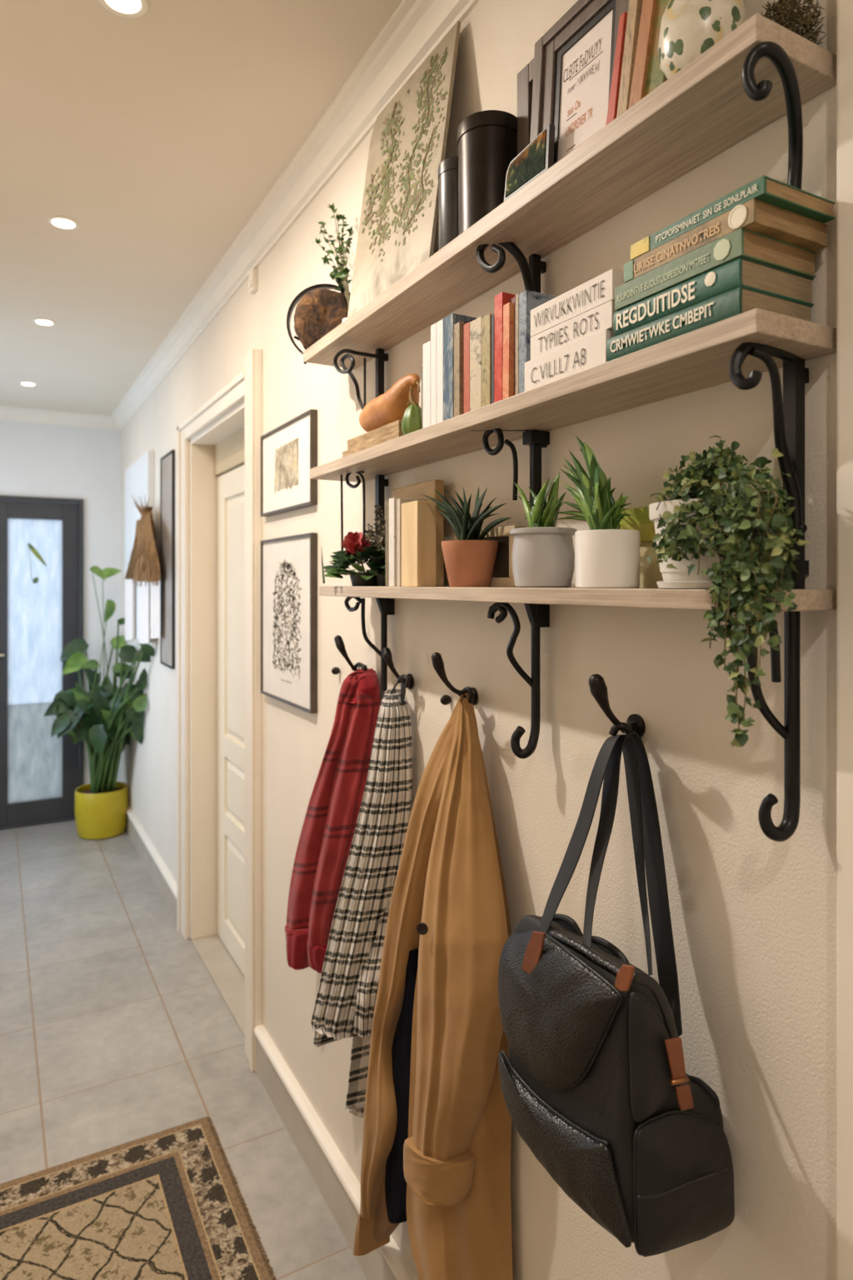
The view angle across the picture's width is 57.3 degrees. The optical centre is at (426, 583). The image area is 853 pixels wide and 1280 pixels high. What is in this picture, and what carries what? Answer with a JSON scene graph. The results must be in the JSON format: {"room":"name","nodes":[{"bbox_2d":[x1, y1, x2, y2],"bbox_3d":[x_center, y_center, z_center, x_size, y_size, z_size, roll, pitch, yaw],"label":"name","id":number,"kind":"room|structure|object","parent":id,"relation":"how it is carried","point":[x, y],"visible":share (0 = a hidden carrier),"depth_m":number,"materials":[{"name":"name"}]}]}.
{"room":"home entrance hallway","nodes":[
{"label":"home entrance hallway","id":0,"kind":"room"},
{"bbox_2d":[0,420,120,784],"bbox_3d":[-2.841,0.240,5.285,1.840,2.831,0.080,0,0,-29],"label":"wall","id":1,"kind":"structure","parent":0,"point":[40,460],"depth_m":5.49,"materials":[{"name":"paint"}]},
{"bbox_2d":[0,500,78,826],"bbox_3d":[-2.682,0.540,5.327,0.563,2.191,0.098,0,0,-29],"label":"door","id":2,"kind":"structure","parent":1,"relation":"in","point":[39,541],"depth_m":5.36,"materials":[{"name":"grey paint"}]},
{"bbox_2d":[0,495,83,829],"bbox_3d":[-2.940,0.534,5.207,1.192,2.243,0.088,0,0,-29],"label":"trim","id":3,"kind":"structure","parent":1,"relation":"attached to","point":[18,498],"depth_m":5.45,"materials":[{"name":"grey paint"}]},
{"bbox_2d":[0,405,120,430],"bbox_3d":[-2.891,-1.136,5.168,1.640,0.080,0.078,0,0,-29],"label":"trim","id":4,"kind":"structure","parent":1,"relation":"attached to","point":[10,413],"depth_m":5.37,"materials":[{"name":"white paint"}]},
{"bbox_2d":[0,820,367,1279],"bbox_3d":[-1.065,1.679,2.085,1.920,0.048,7.320,0,0,-29],"label":"floor","id":5,"kind":"structure","parent":0,"point":[115,1030],"depth_m":2.83,"materials":[{"name":"tile"}]},
{"bbox_2d":[43,565,155,839],"bbox_3d":[-2.076,0.772,4.841,0.518,1.764,1.417,0,0,-29],"label":"potted plant","id":6,"kind":"object","parent":5,"relation":"on","point":[112,715],"visible":1,"depth_m":5.00,"materials":[{"name":"green plant"}]},
{"bbox_2d":[75,781,128,839],"bbox_3d":[-2.149,1.502,5.166,0.328,0.304,0.328,0,0,-29],"label":"pot","id":7,"kind":"object","parent":5,"relation":"on","point":[100,812],"depth_m":5.04,"materials":[{"name":"ceramic"}]},
{"bbox_2d":[0,1116,276,1279],"bbox_3d":[-0.699,1.650,1.258,1.183,0.010,2.001,0,0,-29],"label":"rug","id":8,"kind":"object","parent":5,"relation":"on","point":[167,1204],"visible":1,"depth_m":2.03,"materials":[{"name":"fabric"}]},
{"bbox_2d":[0,0,402,415],"bbox_3d":[-1.065,-1.200,2.085,1.920,0.048,7.320,0,0,-29],"label":"ceiling","id":9,"kind":"structure","parent":0,"point":[162,132],"depth_m":2.13,"materials":[{"name":"paint"}]},
{"bbox_2d":[46,215,79,229],"bbox_3d":[-1.184,-1.174,2.545,0.098,0.004,0.098,0,0,-29],"label":"recessed light","id":10,"kind":"object","parent":9,"relation":"in","point":[63,222],"visible":1,"depth_m":2.54,"materials":[{"name":"white paint"}]},
{"bbox_2d":[99,0,148,18],"bbox_3d":[-0.612,-1.174,1.573,0.098,0.004,0.098,0,0,-29],"label":"recessed light","id":11,"kind":"object","parent":9,"relation":"in","point":[125,8],"visible":1,"depth_m":1.59,"materials":[{"name":"white paint"}]},
{"bbox_2d":[105,0,140,13],"bbox_3d":[-0.612,-1.173,1.573,0.069,0.001,0.069,0,0,-29],"label":"diffuser","id":12,"kind":"object","parent":11,"relation":"attached to","point":[112,6],"depth_m":1.59,"materials":[{"name":"white"}]},
{"bbox_2d":[120,0,836,1279],"bbox_3d":[-0.348,0.240,2.483,0.200,2.831,7.240,0,0,-29],"label":"wall","id":13,"kind":"structure","parent":0,"point":[753,915],"depth_m":1.16,"materials":[{"name":"paint"}]},
{"bbox_2d":[125,450,154,642],"bbox_3d":[-1.774,-0.206,4.807,0.036,1.084,0.880,0,0,-29],"label":"wall panel","id":14,"kind":"object","parent":13,"relation":"attached to","point":[139,477],"visible":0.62,"depth_m":4.75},
{"bbox_2d":[125,495,160,586],"bbox_3d":[-1.570,-0.264,4.336,0.066,0.565,1.194,0,0,-29],"label":"straw bundle","id":15,"kind":"object","parent":14,"relation":"hanging from","point":[143,565],"visible":1,"depth_m":4.24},
{"bbox_2d":[125,579,135,639],"bbox_3d":[-1.827,0.151,4.818,0.045,0.405,0.164,0,0,-29],"label":"towel","id":16,"kind":"object","parent":15,"relation":"hanging from","point":[130,587],"visible":0.88,"depth_m":4.77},
{"bbox_2d":[138,580,150,643],"bbox_3d":[-1.587,0.149,4.392,0.037,0.392,0.224,0,0,-29],"label":"towel","id":17,"kind":"object","parent":15,"relation":"hanging from","point":[144,634],"visible":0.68,"depth_m":4.34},
{"bbox_2d":[150,580,159,638],"bbox_3d":[-1.451,0.126,4.166,0.023,0.343,0.181,0,0,-29],"label":"towel","id":18,"kind":"object","parent":15,"relation":"hanging from","point":[155,590],"visible":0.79,"depth_m":4.13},
{"bbox_2d":[125,805,177,924],"bbox_3d":[-1.691,1.577,4.665,0.030,0.156,2.120,0,0,-29],"label":"baseboard","id":19,"kind":"structure","parent":13,"relation":"attached to","point":[164,882],"depth_m":4.33,"materials":[{"name":"white wood"}]},
{"bbox_2d":[160,450,174,669],"bbox_3d":[-1.349,-0.120,4.064,0.014,1.104,0.320,0,0,-29],"label":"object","id":20,"kind":"object","parent":13,"relation":"attached to","point":[167,461],"visible":1,"depth_m":4.06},
{"bbox_2d":[177,426,189,939],"bbox_3d":[-1.149,0.454,3.686,0.032,2.403,0.136,0,0,-29],"label":"trim","id":21,"kind":"structure","parent":13,"relation":"attached to","point":[183,445],"depth_m":3.66,"materials":[{"name":"beige paint"}]},
{"bbox_2d":[190,439,219,939],"bbox_3d":[-0.795,0.494,3.237,0.152,2.323,0.992,0,0,-29],"label":"trim","id":22,"kind":"structure","parent":13,"relation":"attached to","point":[203,483],"depth_m":3.63,"materials":[{"name":"beige paint"}]},
{"bbox_2d":[176,371,244,439],"bbox_3d":[-0.908,-0.708,3.252,0.032,0.080,1.128,0,0,-29],"label":"trim","id":23,"kind":"structure","parent":13,"relation":"attached to","point":[233,393],"depth_m":3.11,"materials":[{"name":"white paint"}]},
{"bbox_2d":[190,933,244,1037],"bbox_3d":[-0.791,1.650,3.239,0.160,0.010,0.992,0,0,-29],"label":"threshold","id":24,"kind":"object","parent":13,"relation":"attached to","point":[229,980],"depth_m":3.30,"materials":[{"name":"wood"}]},
{"bbox_2d":[191,400,244,445],"bbox_3d":[-0.792,-0.656,3.232,0.152,0.024,0.948,0,0,-29],"label":"trim","id":25,"kind":"structure","parent":13,"relation":"attached to","point":[233,421],"depth_m":3.25,"materials":[{"name":"white paint"}]},
{"bbox_2d":[214,426,244,475],"bbox_3d":[-0.746,-0.574,3.257,0.048,0.140,0.948,0,0,-29],"label":"trim","id":26,"kind":"structure","parent":13,"relation":"attached to","point":[229,454],"depth_m":3.42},
{"bbox_2d":[217,465,244,976],"bbox_3d":[-0.763,0.575,3.250,0.085,2.142,0.945,0,0,-29],"label":"door","id":27,"kind":"structure","parent":13,"relation":"in","point":[231,485],"depth_m":3.46,"materials":[{"name":"beige paint"}]},
{"bbox_2d":[245,348,262,1072],"bbox_3d":[-0.605,0.430,2.702,0.036,2.451,0.128,0,0,-29],"label":"trim","id":28,"kind":"structure","parent":13,"relation":"attached to","point":[253,361],"depth_m":2.65,"materials":[{"name":"beige paint"}]},
{"bbox_2d":[260,532,317,714],"bbox_3d":[-0.431,0.112,2.403,0.020,0.509,0.474,0,0,-29],"label":"picture frame","id":29,"kind":"object","parent":13,"relation":"attached to","point":[288,564],"visible":1,"depth_m":2.37,"materials":[{"name":"brown metal"}]},
{"bbox_2d":[260,409,317,516],"bbox_3d":[-0.431,-0.356,2.403,0.020,0.267,0.474,0,0,-29],"label":"picture frame","id":30,"kind":"object","parent":13,"relation":"attached to","point":[288,452],"visible":1,"depth_m":2.37,"materials":[{"name":"brown metal"}]},
{"bbox_2d":[274,437,298,494],"bbox_3d":[-0.431,-0.355,2.396,0.001,0.148,0.225,0,0,-29],"label":"print","id":31,"kind":"object","parent":30,"relation":"attached to","point":[286,451],"depth_m":2.39},
{"bbox_2d":[110,0,479,429],"bbox_3d":[-0.470,-1.136,2.415,0.078,0.080,7.240,0,0,-29],"label":"trim","id":32,"kind":"structure","parent":13,"relation":"attached to","point":[416,27],"depth_m":2.09,"materials":[{"name":"white paint"}]},
{"bbox_2d":[254,1024,418,1279],"bbox_3d":[-0.067,1.577,1.738,0.030,0.156,2.080,0,0,-29],"label":"baseboard","id":33,"kind":"structure","parent":13,"relation":"attached to","point":[337,1184],"depth_m":2.12,"materials":[{"name":"white wood"}]},
{"bbox_2d":[331,635,367,674],"bbox_3d":[-0.192,0.181,1.947,0.084,0.119,0.244,0,0,-9],"label":"coat hook","id":34,"kind":"object","parent":13,"relation":"attached to","point":[340,645],"visible":0.8,"depth_m":1.84,"materials":[{"name":"brown metal"}]},
{"bbox_2d":[285,666,380,973],"bbox_3d":[-0.250,0.619,1.974,0.096,0.850,0.446,0,0,-29],"label":"jacket","id":35,"kind":"object","parent":34,"relation":"hanging from","point":[327,832],"visible":0.86,"depth_m":1.93,"materials":[{"name":"fabric"}]},
{"bbox_2d":[333,348,388,409],"bbox_3d":[-0.159,-0.407,1.792,0.092,0.265,0.120,0,0,39],"label":"shelf bracket","id":36,"kind":"object","parent":13,"relation":"attached to","point":[380,357],"visible":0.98,"depth_m":1.79,"materials":[{"name":"black metal"}]},
{"bbox_2d":[340,470,388,550],"bbox_3d":[-0.135,-0.129,1.788,0.100,0.272,0.095,0,0,-29],"label":"shelf bracket","id":37,"kind":"object","parent":13,"relation":"attached to","point":[381,482],"visible":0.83,"depth_m":1.79,"materials":[{"name":"black metal"}]},
{"bbox_2d":[344,596,394,691],"bbox_3d":[-0.133,0.134,1.764,0.117,0.221,0.063,0,0,6],"label":"shelf bracket","id":38,"kind":"object","parent":13,"relation":"attached to","point":[387,606],"visible":0.88,"depth_m":1.77,"materials":[{"name":"black metal"}]},
{"bbox_2d":[382,647,414,689],"bbox_3d":[-0.055,0.185,1.681,0.069,0.094,0.068,0,0,-29],"label":"coat hook","id":39,"kind":"object","parent":13,"relation":"attached to","point":[387,653],"visible":0.98,"depth_m":1.68,"materials":[{"name":"brown metal"}]},
{"bbox_2d":[310,680,412,1118],"bbox_3d":[-0.157,0.735,1.801,0.101,1.069,0.368,0,0,-29],"label":"scarf","id":40,"kind":"object","parent":39,"relation":"hanging from","point":[345,1002],"visible":0.88,"depth_m":1.73,"materials":[{"name":"fabric"}]},
{"bbox_2d":[431,652,478,704],"bbox_3d":[0.058,0.183,1.476,0.080,0.119,0.175,0,0,7],"label":"coat hook","id":41,"kind":"object","parent":13,"relation":"attached to","point":[437,662],"visible":0.91,"depth_m":1.43,"materials":[{"name":"brown metal"}]},
{"bbox_2d":[353,692,513,1279],"bbox_3d":[-0.021,0.855,1.515,0.142,1.306,0.550,0,0,-29],"label":"coat","id":42,"kind":"object","parent":41,"relation":"hanging from","point":[436,1152],"visible":0.97,"depth_m":1.37,"materials":[{"name":"beige fabric"}]},
{"bbox_2d":[476,241,546,292],"bbox_3d":[0.147,-0.414,1.255,0.124,0.280,0.068,0,0,-29],"label":"shelf bracket","id":43,"kind":"object","parent":13,"relation":"attached to","point":[531,272],"visible":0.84,"depth_m":1.25,"materials":[{"name":"black metal"}]},
{"bbox_2d":[482,428,549,507],"bbox_3d":[0.138,-0.126,1.278,0.127,0.265,0.047,0,0,-16],"label":"shelf bracket","id":44,"kind":"object","parent":13,"relation":"attached to","point":[536,439],"visible":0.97,"depth_m":1.28,"materials":[{"name":"black metal"}]},
{"bbox_2d":[487,602,549,759],"bbox_3d":[0.154,0.157,1.272,0.095,0.259,0.066,0,0,-29],"label":"shelf bracket","id":45,"kind":"object","parent":13,"relation":"attached to","point":[538,615],"visible":0.98,"depth_m":1.27,"materials":[{"name":"black metal"}]},
{"bbox_2d":[304,13,836,369],"bbox_3d":[0.074,-0.554,1.375,0.136,0.028,1.294,0,0,-29],"label":"wall shelf","id":46,"kind":"object","parent":13,"relation":"attached to","point":[703,110],"visible":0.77,"depth_m":1.04,"materials":[{"name":"beige wood"}]},
{"bbox_2d":[286,283,350,364],"bbox_3d":[-0.245,-0.633,1.911,0.193,0.193,0.102,0,0,-2],"label":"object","id":47,"kind":"object","parent":46,"relation":"on","point":[320,310],"visible":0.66,"depth_m":1.87,"materials":[{"name":"brown metal"}]},
{"bbox_2d":[315,203,354,322],"bbox_3d":[-0.232,-0.763,1.944,0.059,0.390,0.266,0,0,-29],"label":"sprig","id":48,"kind":"object","parent":46,"relation":"on","point":[342,276],"visible":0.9,"depth_m":1.90,"materials":[{"name":"green plant"}]},
{"bbox_2d":[347,20,461,318],"bbox_3d":[-0.060,-0.824,1.627,0.099,0.514,0.432,0,0,-29],"label":"canvas","id":49,"kind":"object","parent":46,"relation":"on","point":[399,213],"visible":0.99,"depth_m":1.59,"materials":[{"name":"fabric"}]},
{"bbox_2d":[438,155,458,250],"bbox_3d":[0.056,-0.654,1.383,0.071,0.172,0.072,0,0,-29],"label":"canister","id":50,"kind":"object","parent":46,"relation":"on","point":[448,167],"visible":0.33,"depth_m":1.35,"materials":[{"name":"grey metal"}]},
{"bbox_2d":[457,110,517,235],"bbox_3d":[0.106,-0.666,1.309,0.109,0.196,0.109,0,0,-29],"label":"canister","id":51,"kind":"object","parent":46,"relation":"on","point":[487,139],"visible":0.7,"depth_m":1.26,"materials":[{"name":"black metal"}]},
{"bbox_2d":[517,58,534,154],"bbox_3d":[0.213,-0.700,1.182,0.024,0.264,0.228,0,0,-29],"label":"picture frame","id":52,"kind":"object","parent":46,"relation":"on","point":[525,77],"visible":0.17,"depth_m":1.26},
{"bbox_2d":[504,124,554,201],"bbox_3d":[0.146,-0.601,1.124,0.014,0.065,0.108,0,0,-29],"label":"picture","id":53,"kind":"object","parent":46,"relation":"on","point":[537,157],"visible":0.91,"depth_m":1.11,"materials":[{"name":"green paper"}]},
{"bbox_2d":[530,0,629,164],"bbox_3d":[0.213,-0.678,1.058,0.043,0.220,0.196,0,0,-29],"label":"picture frame","id":54,"kind":"object","parent":46,"relation":"on","point":[574,59],"visible":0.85,"depth_m":1.06,"materials":[{"name":"black wood"}]},
{"bbox_2d":[557,9,613,161],"bbox_3d":[0.213,-0.654,1.049,0.013,0.173,0.104,0,0,-29],"label":"print","id":55,"kind":"object","parent":54,"relation":"attached to","point":[585,58],"depth_m":1.05,"materials":[{"name":"white paper"}]},
{"bbox_2d":[605,11,628,125],"bbox_3d":[0.268,-0.633,0.987,0.078,0.129,0.035,0,0,-29],"label":"book","id":56,"kind":"object","parent":46,"relation":"on","point":[616,81],"visible":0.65,"depth_m":0.96,"materials":[{"name":"paper"}]},
{"bbox_2d":[616,0,643,117],"bbox_3d":[0.284,-0.666,0.966,0.086,0.196,0.048,0,0,-29],"label":"book","id":57,"kind":"object","parent":46,"relation":"on","point":[635,7],"visible":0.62,"depth_m":0.95,"materials":[{"name":"paper"}]},
{"bbox_2d":[629,0,656,108],"bbox_3d":[0.296,-0.666,0.944,0.086,0.196,0.059,0,0,-29],"label":"book","id":58,"kind":"object","parent":46,"relation":"on","point":[643,47],"visible":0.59,"depth_m":0.93,"materials":[{"name":"paper"}]},
{"bbox_2d":[644,0,669,96],"bbox_3d":[0.305,-0.644,0.932,0.082,0.152,0.050,0,0,-29],"label":"book","id":59,"kind":"object","parent":46,"relation":"on","point":[656,77],"visible":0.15,"depth_m":0.91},
{"bbox_2d":[658,0,746,79],"bbox_3d":[0.317,-0.653,0.899,0.098,0.170,0.098,0,0,-29],"label":"ceramic jar","id":60,"kind":"object","parent":46,"relation":"on","point":[689,28],"visible":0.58,"depth_m":0.86,"materials":[{"name":"ceramic"}]},
{"bbox_2d":[760,0,829,49],"bbox_3d":[0.393,-0.609,0.862,0.071,0.080,0.101,0,0,-29],"label":"moss","id":61,"kind":"object","parent":46,"relation":"on","point":[792,17],"visible":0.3,"depth_m":0.84,"materials":[{"name":"plant"}]},
{"bbox_2d":[310,308,836,482],"bbox_3d":[0.084,-0.262,1.357,0.136,0.024,1.254,0,0,-29],"label":"wall shelf","id":62,"kind":"object","parent":13,"relation":"attached to","point":[698,359],"visible":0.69,"depth_m":1.02,"materials":[{"name":"beige wood"}]},
{"bbox_2d":[342,430,403,457],"bbox_3d":[-0.083,-0.286,1.663,0.093,0.022,0.286,0,0,-29],"label":"wood slab","id":63,"kind":"object","parent":62,"relation":"on","point":[399,433],"visible":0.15,"depth_m":1.62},
{"bbox_2d":[347,420,402,449],"bbox_3d":[-0.080,-0.309,1.658,0.086,0.023,0.260,0,0,-29],"label":"wood slab","id":64,"kind":"object","parent":63,"relation":"on","point":[394,427],"visible":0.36,"depth_m":1.62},
{"bbox_2d":[359,373,420,432],"bbox_3d":[-0.070,-0.366,1.609,0.074,0.091,0.249,0,0,-29],"label":"gourd","id":65,"kind":"object","parent":64,"relation":"on","point":[390,407],"visible":0.8,"depth_m":1.56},
{"bbox_2d":[401,385,421,434],"bbox_3d":[-0.024,-0.325,1.474,0.046,0.100,0.046,0,0,-7],"label":"gourd","id":66,"kind":"object","parent":62,"relation":"on","point":[412,420],"visible":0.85,"depth_m":1.46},
{"bbox_2d":[423,340,430,428],"bbox_3d":[0.035,-0.355,1.430,0.079,0.161,0.028,0,0,-29],"label":"book","id":67,"kind":"object","parent":62,"relation":"on","point":[427,347],"visible":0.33,"depth_m":1.41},
{"bbox_2d":[430,322,436,425],"bbox_3d":[0.048,-0.367,1.404,0.082,0.185,0.020,0,0,-29],"label":"book","id":68,"kind":"object","parent":62,"relation":"on","point":[433,327],"visible":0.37,"depth_m":1.38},
{"bbox_2d":[436,319,443,423],"bbox_3d":[0.059,-0.367,1.385,0.082,0.184,0.022,0,0,-29],"label":"book","id":69,"kind":"object","parent":62,"relation":"on","point":[440,324],"visible":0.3,"depth_m":1.36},
{"bbox_2d":[453,321,466,417],"bbox_3d":[0.074,-0.356,1.329,0.054,0.164,0.020,0,0,-29],"label":"book","id":70,"kind":"object","parent":62,"relation":"on","point":[458,328],"visible":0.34,"depth_m":1.31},
{"bbox_2d":[443,313,477,420],"bbox_3d":[0.078,-0.366,1.360,0.095,0.183,0.032,0,0,-29],"label":"book","id":71,"kind":"object","parent":62,"relation":"on","point":[448,322],"visible":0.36,"depth_m":1.33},
{"bbox_2d":[464,321,470,413],"bbox_3d":[0.102,-0.352,1.307,0.082,0.154,0.018,0,0,-29],"label":"book","id":72,"kind":"object","parent":62,"relation":"on","point":[467,327],"visible":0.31,"depth_m":1.29,"materials":[{"name":"red paper"}]},
{"bbox_2d":[470,316,484,411],"bbox_3d":[0.115,-0.351,1.283,0.082,0.153,0.034,0,0,-29],"label":"book","id":73,"kind":"object","parent":62,"relation":"on","point":[476,325],"visible":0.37,"depth_m":1.26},
{"bbox_2d":[481,314,493,407],"bbox_3d":[0.129,-0.349,1.257,0.082,0.149,0.024,0,0,-29],"label":"book","id":74,"kind":"object","parent":62,"relation":"on","point":[487,320],"visible":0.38,"depth_m":1.23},
{"bbox_2d":[494,291,515,402],"bbox_3d":[0.152,-0.360,1.226,0.096,0.171,0.023,0,0,-29],"label":"book","id":75,"kind":"object","parent":62,"relation":"on","point":[502,298],"visible":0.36,"depth_m":1.20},
{"bbox_2d":[502,302,514,399],"bbox_3d":[0.148,-0.349,1.200,0.064,0.149,0.019,0,0,-29],"label":"book","id":76,"kind":"object","parent":62,"relation":"on","point":[508,308],"visible":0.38,"depth_m":1.18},
{"bbox_2d":[515,292,519,394],"bbox_3d":[0.170,-0.353,1.183,0.082,0.158,0.008,0,0,-29],"label":"book","id":77,"kind":"object","parent":62,"relation":"on","point":[517,294],"visible":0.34,"depth_m":1.16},
{"bbox_2d":[519,290,556,393],"bbox_3d":[0.180,-0.351,1.168,0.088,0.154,0.019,0,0,-29],"label":"book","id":78,"kind":"object","parent":62,"relation":"on","point":[528,300],"visible":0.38,"depth_m":1.15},
{"bbox_2d":[525,329,614,391],"bbox_3d":[0.226,-0.297,1.080,0.100,0.045,0.172,0,0,-29],"label":"book","id":79,"kind":"object","parent":62,"relation":"on","point":[589,352],"visible":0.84,"depth_m":1.04,"materials":[{"name":"grey"}]},
{"bbox_2d":[530,300,616,359],"bbox_3d":[0.232,-0.337,1.073,0.097,0.034,0.170,0,0,-29],"label":"book","id":80,"kind":"object","parent":79,"relation":"on","point":[596,320],"visible":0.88,"depth_m":1.04,"materials":[{"name":"grey"}]},
{"bbox_2d":[530,268,624,336],"bbox_3d":[0.232,-0.374,1.072,0.097,0.039,0.171,0,0,-29],"label":"book","id":81,"kind":"object","parent":80,"relation":"on","point":[598,291],"visible":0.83,"depth_m":1.03,"materials":[{"name":"grey"}]},
{"bbox_2d":[606,285,813,361],"bbox_3d":[0.324,-0.290,0.915,0.121,0.031,0.198,0,0,-29],"label":"book","id":82,"kind":"object","parent":62,"relation":"on","point":[739,300],"visible":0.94,"depth_m":0.85,"materials":[{"name":"green paper"}]},
{"bbox_2d":[613,256,814,335],"bbox_3d":[0.328,-0.321,0.911,0.122,0.029,0.186,0,0,-29],"label":"book","id":83,"kind":"object","parent":82,"relation":"on","point":[743,272],"visible":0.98,"depth_m":0.84,"materials":[{"name":"green paper"}]},
{"bbox_2d":[615,227,816,310],"bbox_3d":[0.329,-0.349,0.908,0.122,0.027,0.186,0,0,-29],"label":"book","id":84,"kind":"object","parent":83,"relation":"on","point":[743,242],"visible":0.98,"depth_m":0.84,"materials":[{"name":"green paper"}]},
{"bbox_2d":[624,198,828,283],"bbox_3d":[0.336,-0.376,0.894,0.121,0.024,0.185,0,0,-29],"label":"book","id":85,"kind":"object","parent":84,"relation":"on","point":[754,215],"visible":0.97,"depth_m":0.83,"materials":[{"name":"brown paper"}]},
{"bbox_2d":[630,175,835,260],"bbox_3d":[0.339,-0.396,0.883,0.115,0.018,0.185,0,0,-29],"label":"book","id":86,"kind":"object","parent":85,"relation":"on","point":[767,189],"visible":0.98,"depth_m":0.81,"materials":[{"name":"green paper"}]},
{"bbox_2d":[319,585,836,611],"bbox_3d":[0.098,0.018,1.331,0.136,0.022,1.194,0,0,-29],"label":"wall shelf","id":87,"kind":"object","parent":13,"relation":"attached to","point":[688,599],"visible":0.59,"depth_m":1.02,"materials":[{"name":"beige wood"}]},
{"bbox_2d":[321,531,385,585],"bbox_3d":[-0.148,-0.054,1.738,0.164,0.121,0.334,0,0,-29],"label":"flowering plant","id":88,"kind":"object","parent":87,"relation":"on","point":[357,549],"visible":0.86,"depth_m":1.71,"materials":[{"name":"green plant"}]},
{"bbox_2d":[363,505,385,585],"bbox_3d":[-0.108,-0.082,1.733,0.068,0.177,0.177,0,0,-29],"label":"plant","id":89,"kind":"object","parent":87,"relation":"on","point":[379,540],"visible":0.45,"depth_m":1.70,"materials":[{"name":"green plant"}]},
{"bbox_2d":[389,497,424,586],"bbox_3d":[-0.039,-0.081,1.564,0.070,0.175,0.024,0,0,-29],"label":"book","id":90,"kind":"object","parent":87,"relation":"on","point":[392,502],"visible":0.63,"depth_m":1.54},
{"bbox_2d":[396,498,428,586],"bbox_3d":[-0.029,-0.080,1.550,0.066,0.172,0.022,0,0,-29],"label":"book","id":91,"kind":"object","parent":87,"relation":"on","point":[399,502],"visible":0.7,"depth_m":1.53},
{"bbox_2d":[392,479,444,586],"bbox_3d":[-0.021,-0.099,1.622,0.022,0.211,0.191,0,0,-29],"label":"cutting board","id":92,"kind":"object","parent":87,"relation":"on","point":[412,492],"visible":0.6,"depth_m":1.54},
{"bbox_2d":[401,500,435,586],"bbox_3d":[-0.015,-0.073,1.473,0.040,0.159,0.065,0,0,-29],"label":"wooden block","id":93,"kind":"object","parent":87,"relation":"on","point":[418,517],"visible":0.89,"depth_m":1.45,"materials":[{"name":"brown wood"}]},
{"bbox_2d":[420,487,512,586],"bbox_3d":[0.066,-0.084,1.366,0.098,0.180,0.368,0,0,-29],"label":"potted plant","id":94,"kind":"object","parent":87,"relation":"on","point":[469,559],"visible":0.97,"depth_m":1.32,"materials":[{"name":"ceramic"}]},
{"bbox_2d":[455,525,525,587],"bbox_3d":[0.109,-0.045,1.378,0.024,0.102,0.192,0,0,-29],"label":"wooden tray","id":95,"kind":"object","parent":87,"relation":"on","point":[502,575],"visible":0.19,"depth_m":1.34,"materials":[{"name":"beige wood"}]},
{"bbox_2d":[510,472,577,587],"bbox_3d":[0.166,-0.081,1.179,0.100,0.173,0.190,0,0,-40],"label":"potted plant","id":96,"kind":"object","parent":87,"relation":"on","point":[543,553],"visible":0.97,"depth_m":1.13,"materials":[{"name":"green plant"}]},
{"bbox_2d":[555,435,640,588],"bbox_3d":[0.220,-0.099,1.068,0.085,0.210,0.175,0,0,-29],"label":"potted plant","id":97,"kind":"object","parent":87,"relation":"on","point":[607,556],"visible":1,"depth_m":1.01,"materials":[{"name":"green plant"}]},
{"bbox_2d":[640,540,663,588],"bbox_3d":[0.346,-0.025,0.990,0.027,0.062,0.182,0,0,-29],"label":"book","id":98,"kind":"object","parent":87,"relation":"on","point":[650,573],"visible":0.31,"depth_m":1.05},
{"bbox_2d":[620,522,655,542],"bbox_3d":[0.335,-0.068,1.005,0.033,0.024,0.217,0,0,-29],"label":"book","id":99,"kind":"object","parent":98,"relation":"on","point":[647,531],"visible":0.08,"depth_m":1.05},
{"bbox_2d":[620,500,783,525],"bbox_3d":[0.343,-0.091,0.993,0.031,0.022,0.242,0,0,-29],"label":"book","id":100,"kind":"object","parent":99,"relation":"on","point":[640,516],"visible":0.18,"depth_m":1.06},
{"bbox_2d":[645,435,810,747],"bbox_3d":[0.321,-0.005,0.848,0.143,0.337,0.264,0,0,-24],"label":"potted plant","id":101,"kind":"object","parent":87,"relation":"on","point":[717,531],"visible":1,"depth_m":0.78,"materials":[{"name":"plant"}]},
{"bbox_2d":[498,733,734,1256],"bbox_3d":[0.233,0.494,1.016,0.201,0.580,0.301,0,0,-29],"label":"backpack","id":102,"kind":"object","parent":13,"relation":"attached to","point":[595,1082],"visible":1,"depth_m":0.94,"materials":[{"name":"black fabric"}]},
{"bbox_2d":[588,673,645,736],"bbox_3d":[0.263,0.170,1.072,0.033,0.099,0.114,0,0,43],"label":"coat hook","id":103,"kind":"object","parent":13,"relation":"attached to","point":[598,688],"visible":0.98,"depth_m":1.06,"materials":[{"name":"brown metal"}]},
{"bbox_2d":[728,342,809,589],"bbox_3d":[0.375,-0.127,0.836,0.136,0.266,0.033,0,0,-35],"label":"shelf bracket","id":104,"kind":"object","parent":13,"relation":"attached to","point":[788,413],"visible":0.91,"depth_m":0.86,"materials":[{"name":"black metal"}]},
{"bbox_2d":[741,40,803,189],"bbox_3d":[0.375,-0.407,0.821,0.037,0.266,0.134,0,0,44],"label":"shelf bracket","id":105,"kind":"object","parent":13,"relation":"attached to","point":[772,51],"visible":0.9,"depth_m":0.80,"materials":[{"name":"black metal"}]},
{"bbox_2d":[746,610,800,841],"bbox_3d":[0.379,0.156,0.853,0.078,0.254,0.027,0,0,-29],"label":"shelf bracket","id":106,"kind":"object","parent":13,"relation":"attached to","point":[790,732],"visible":0.87,"depth_m":0.86,"materials":[{"name":"black metal"}]},
{"bbox_2d":[836,0,852,1279],"bbox_3d":[0.477,0.280,0.761,0.028,2.751,0.148,0,0,-29],"label":"trim","id":107,"kind":"structure","parent":13,"relation":"attached to","point":[844,7],"depth_m":0.81,"materials":[{"name":"white paint"}]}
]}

